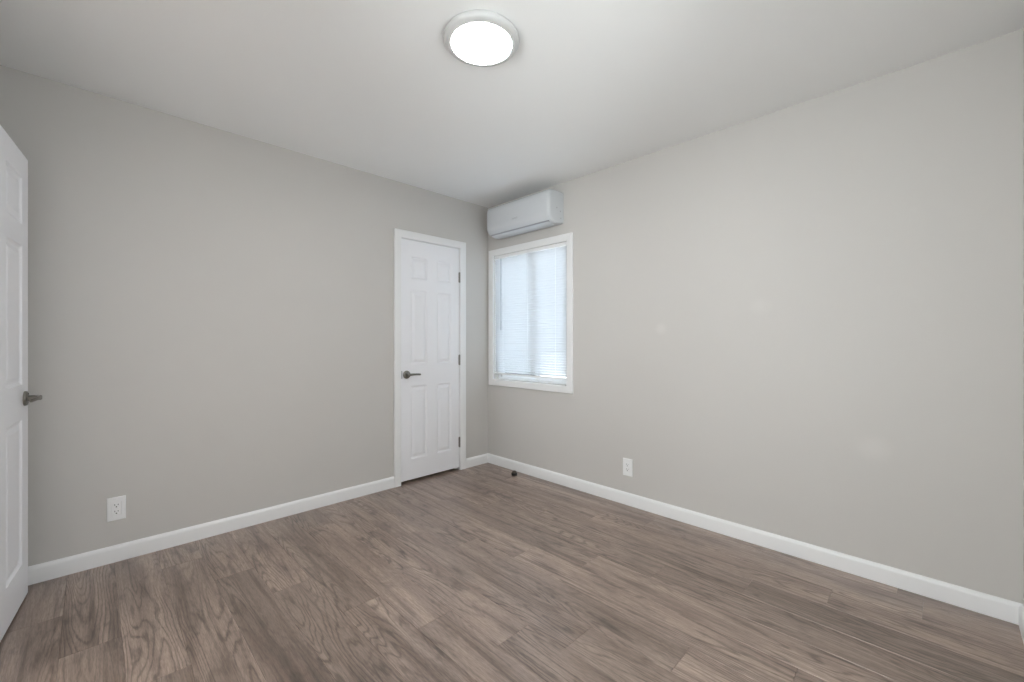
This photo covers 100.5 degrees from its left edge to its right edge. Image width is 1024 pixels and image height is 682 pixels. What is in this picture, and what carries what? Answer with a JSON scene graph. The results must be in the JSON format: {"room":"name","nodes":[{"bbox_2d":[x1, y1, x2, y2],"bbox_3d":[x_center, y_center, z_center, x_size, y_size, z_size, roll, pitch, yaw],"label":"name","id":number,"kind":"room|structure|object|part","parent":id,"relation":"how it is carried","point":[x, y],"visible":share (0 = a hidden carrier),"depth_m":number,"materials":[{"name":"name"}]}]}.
{"room":"empty bedroom","nodes":[
{"label":"empty bedroom","id":0,"kind":"room"},
{"bbox_2d":[0,125,41,641],"bbox_3d":[-1.970,0.162,1.632,0.126,1.980,0.817,0,0,-39],"label":"door","id":1,"kind":"structure","parent":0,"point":[15,398],"depth_m":1.77,"materials":[{"name":"white paint"}]},
{"bbox_3d":[-2.161,0.257,1.921,0.054,0.066,0.066,0,0,-39],"label":"handle","id":2,"kind":"part","parent":1,"relation":"part of","materials":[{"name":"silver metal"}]},
{"bbox_3d":[-2.114,0.257,1.893,0.020,0.020,0.126,0,0,-37],"label":"lever","id":3,"kind":"part","parent":1,"relation":"part of","materials":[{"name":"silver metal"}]},
{"bbox_2d":[0,65,487,565],"bbox_3d":[-1.357,-0.058,3.057,3.290,2.440,0.120,0,0,-45],"label":"wall","id":4,"kind":"structure","parent":0,"point":[211,309],"depth_m":2.49,"materials":[{"name":"beige paint"}]},
{"bbox_2d":[107,495,125,521],"bbox_3d":[-2.087,0.884,2.245,0.074,0.122,0.007,0,0,-45],"label":"wall outlet","id":5,"kind":"object","parent":4,"relation":"attached to","point":[116,506],"visible":1,"depth_m":2.24,"materials":[{"name":"white plastic"}]},
{"bbox_2d":[112,502,120,515],"bbox_3d":[-2.086,0.884,2.244,0.033,0.066,0.005,0,0,-45],"label":"receptacle","id":6,"kind":"object","parent":5,"relation":"attached to","point":[116,506],"depth_m":2.24,"materials":[{"name":"white plastic"}]},
{"bbox_2d":[28,453,487,585],"bbox_3d":[-1.310,1.119,3.010,3.050,0.086,0.013,0,0,-45],"label":"baseboard","id":7,"kind":"structure","parent":4,"relation":"attached to","point":[45,571],"depth_m":2.47,"materials":[{"name":"white paint"}]},
{"bbox_2d":[394,228,465,487],"bbox_3d":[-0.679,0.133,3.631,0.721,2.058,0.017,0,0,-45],"label":"door frame","id":8,"kind":"structure","parent":4,"relation":"attached to","point":[398,233],"depth_m":3.42,"materials":[{"name":"white paint"}]},
{"bbox_2d":[401,238,459,481],"bbox_3d":[-0.688,0.154,3.647,0.597,1.967,0.126,0,0,-45],"label":"door","id":9,"kind":"structure","parent":4,"relation":"in","point":[430,274],"depth_m":3.62,"materials":[{"name":"white paint"}]},
{"bbox_3d":[-0.840,0.274,3.448,0.066,0.066,0.054,0,0,-45],"label":"handle","id":10,"kind":"part","parent":9,"relation":"part of","materials":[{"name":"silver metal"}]},
{"bbox_2d":[0,463,1023,681],"bbox_3d":[-0.871,1.163,1.624,4.565,0.002,4.240,0,0,-45],"label":"floor","id":11,"kind":"structure","parent":0,"point":[484,572],"depth_m":1.83,"materials":[{"name":"brown wood"}]},
{"bbox_2d":[0,0,1023,207],"bbox_3d":[-0.862,-1.328,1.633,4.590,0.100,4.240,0,0,-45],"label":"ceiling","id":12,"kind":"structure","parent":0,"point":[375,87],"depth_m":1.98,"materials":[{"name":"white paint"}]},
{"bbox_2d":[443,9,518,66],"bbox_3d":[-0.128,-1.258,1.790,0.317,0.040,0.317,0,0,-45],"label":"ceiling light","id":13,"kind":"object","parent":12,"relation":"in","point":[477,38],"visible":1,"depth_m":1.75,"materials":[{"name":"grey plastic"}]},
{"bbox_2d":[451,22,511,64],"bbox_3d":[-0.128,-1.243,1.790,0.252,0.010,0.252,0,0,-45],"label":"diffuser","id":14,"kind":"object","parent":13,"relation":"attached to","point":[472,43],"depth_m":1.77,"materials":[{"name":"white plastic"}]},
{"bbox_2d":[488,29,1022,603],"bbox_3d":[1.015,-0.058,2.914,0.120,2.440,3.420,0,0,-45],"label":"wall","id":15,"kind":"structure","parent":0,"point":[803,322],"depth_m":2.21,"materials":[{"name":"beige paint"}]},
{"bbox_2d":[487,189,563,238],"bbox_3d":[0.090,-1.065,3.628,0.190,0.272,0.735,0,0,-45],"label":"air conditioner","id":16,"kind":"object","parent":15,"relation":"attached to","point":[543,209],"visible":1,"depth_m":3.49,"materials":[{"name":"grey plastic"}]},
{"bbox_2d":[491,220,548,235],"bbox_3d":[0.053,-0.949,3.592,0.025,0.014,0.675,0,0,-45],"label":"outlet","id":17,"kind":"object","parent":16,"relation":"attached to","point":[529,224],"depth_m":3.57,"materials":[{"name":"grey plastic"}]},
{"bbox_2d":[489,232,572,393],"bbox_3d":[0.129,-0.221,3.713,0.016,1.275,0.993,0,0,-45],"label":"window casing","id":18,"kind":"structure","parent":15,"relation":"in","point":[568,237],"depth_m":3.58,"materials":[{"name":"white paint"}]},
{"bbox_2d":[494,242,566,379],"bbox_3d":[0.141,-0.243,3.725,0.037,1.111,0.865,0,0,-45],"label":"window blind","id":19,"kind":"object","parent":18,"relation":"attached to","point":[531,285],"visible":0.84,"depth_m":3.69,"materials":[{"name":"white plastic"}]},
{"bbox_3d":[0.145,0.305,3.729,0.022,0.014,0.865,0,0,-45],"label":"rail","id":20,"kind":"part","parent":19,"relation":"part of","materials":[{"name":"white plastic"}]},
{"bbox_2d":[498,347,566,384],"bbox_3d":[0.198,-0.221,3.781,0.058,1.159,0.877,0,0,-45],"label":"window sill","id":21,"kind":"structure","parent":15,"relation":"in","point":[510,377],"depth_m":3.81,"materials":[{"name":"white paint"}]},
{"bbox_3d":[0.081,-0.221,3.914,0.020,1.129,0.494,0,0,-45],"label":"sash","id":22,"kind":"part","parent":21,"relation":"part of","materials":[{"name":"white paint"}]},
{"bbox_3d":[0.081,-0.221,3.915,0.004,1.083,0.446,0,0,-45],"label":"pane","id":23,"kind":"part","parent":21,"relation":"part of","materials":[{"name":"clear glass"}]},
{"bbox_3d":[0.348,-0.221,3.611,0.020,1.129,0.394,0,0,-45],"label":"sash","id":24,"kind":"part","parent":21,"relation":"part of","materials":[{"name":"white paint"}]},
{"bbox_2d":[623,458,632,476],"bbox_3d":[0.820,0.896,3.020,0.007,0.122,0.074,0,0,-45],"label":"wall outlet","id":25,"kind":"object","parent":15,"relation":"attached to","point":[627,463],"visible":1,"depth_m":3.02,"materials":[{"name":"white plastic"}]},
{"bbox_2d":[625,462,629,471],"bbox_3d":[0.819,0.896,3.019,0.005,0.066,0.033,0,0,-45],"label":"receptacle","id":26,"kind":"object","parent":25,"relation":"attached to","point":[627,464],"depth_m":3.02,"materials":[{"name":"white plastic"}]},
{"bbox_2d":[488,453,1020,624],"bbox_3d":[0.926,1.119,2.909,0.013,0.086,3.300,0,0,-45],"label":"baseboard","id":27,"kind":"structure","parent":15,"relation":"attached to","point":[976,601],"depth_m":2.26,"materials":[{"name":"white paint"}]},
{"bbox_2d":[1023,27,1023,604],"bbox_3d":[1.006,-0.058,0.584,3.170,2.440,0.120,0,0,-45],"label":"wall","id":28,"kind":"structure","parent":0,"point":[1023,27],"depth_m":1.73,"materials":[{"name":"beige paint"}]},
{"bbox_2d":[1019,604,1023,642],"bbox_3d":[1.002,1.119,0.673,3.050,0.086,0.013,0,0,-45],"label":"baseboard","id":29,"kind":"structure","parent":28,"relation":"attached to","point":[1021,607],"depth_m":1.69,"materials":[{"name":"white paint"}]}
]}

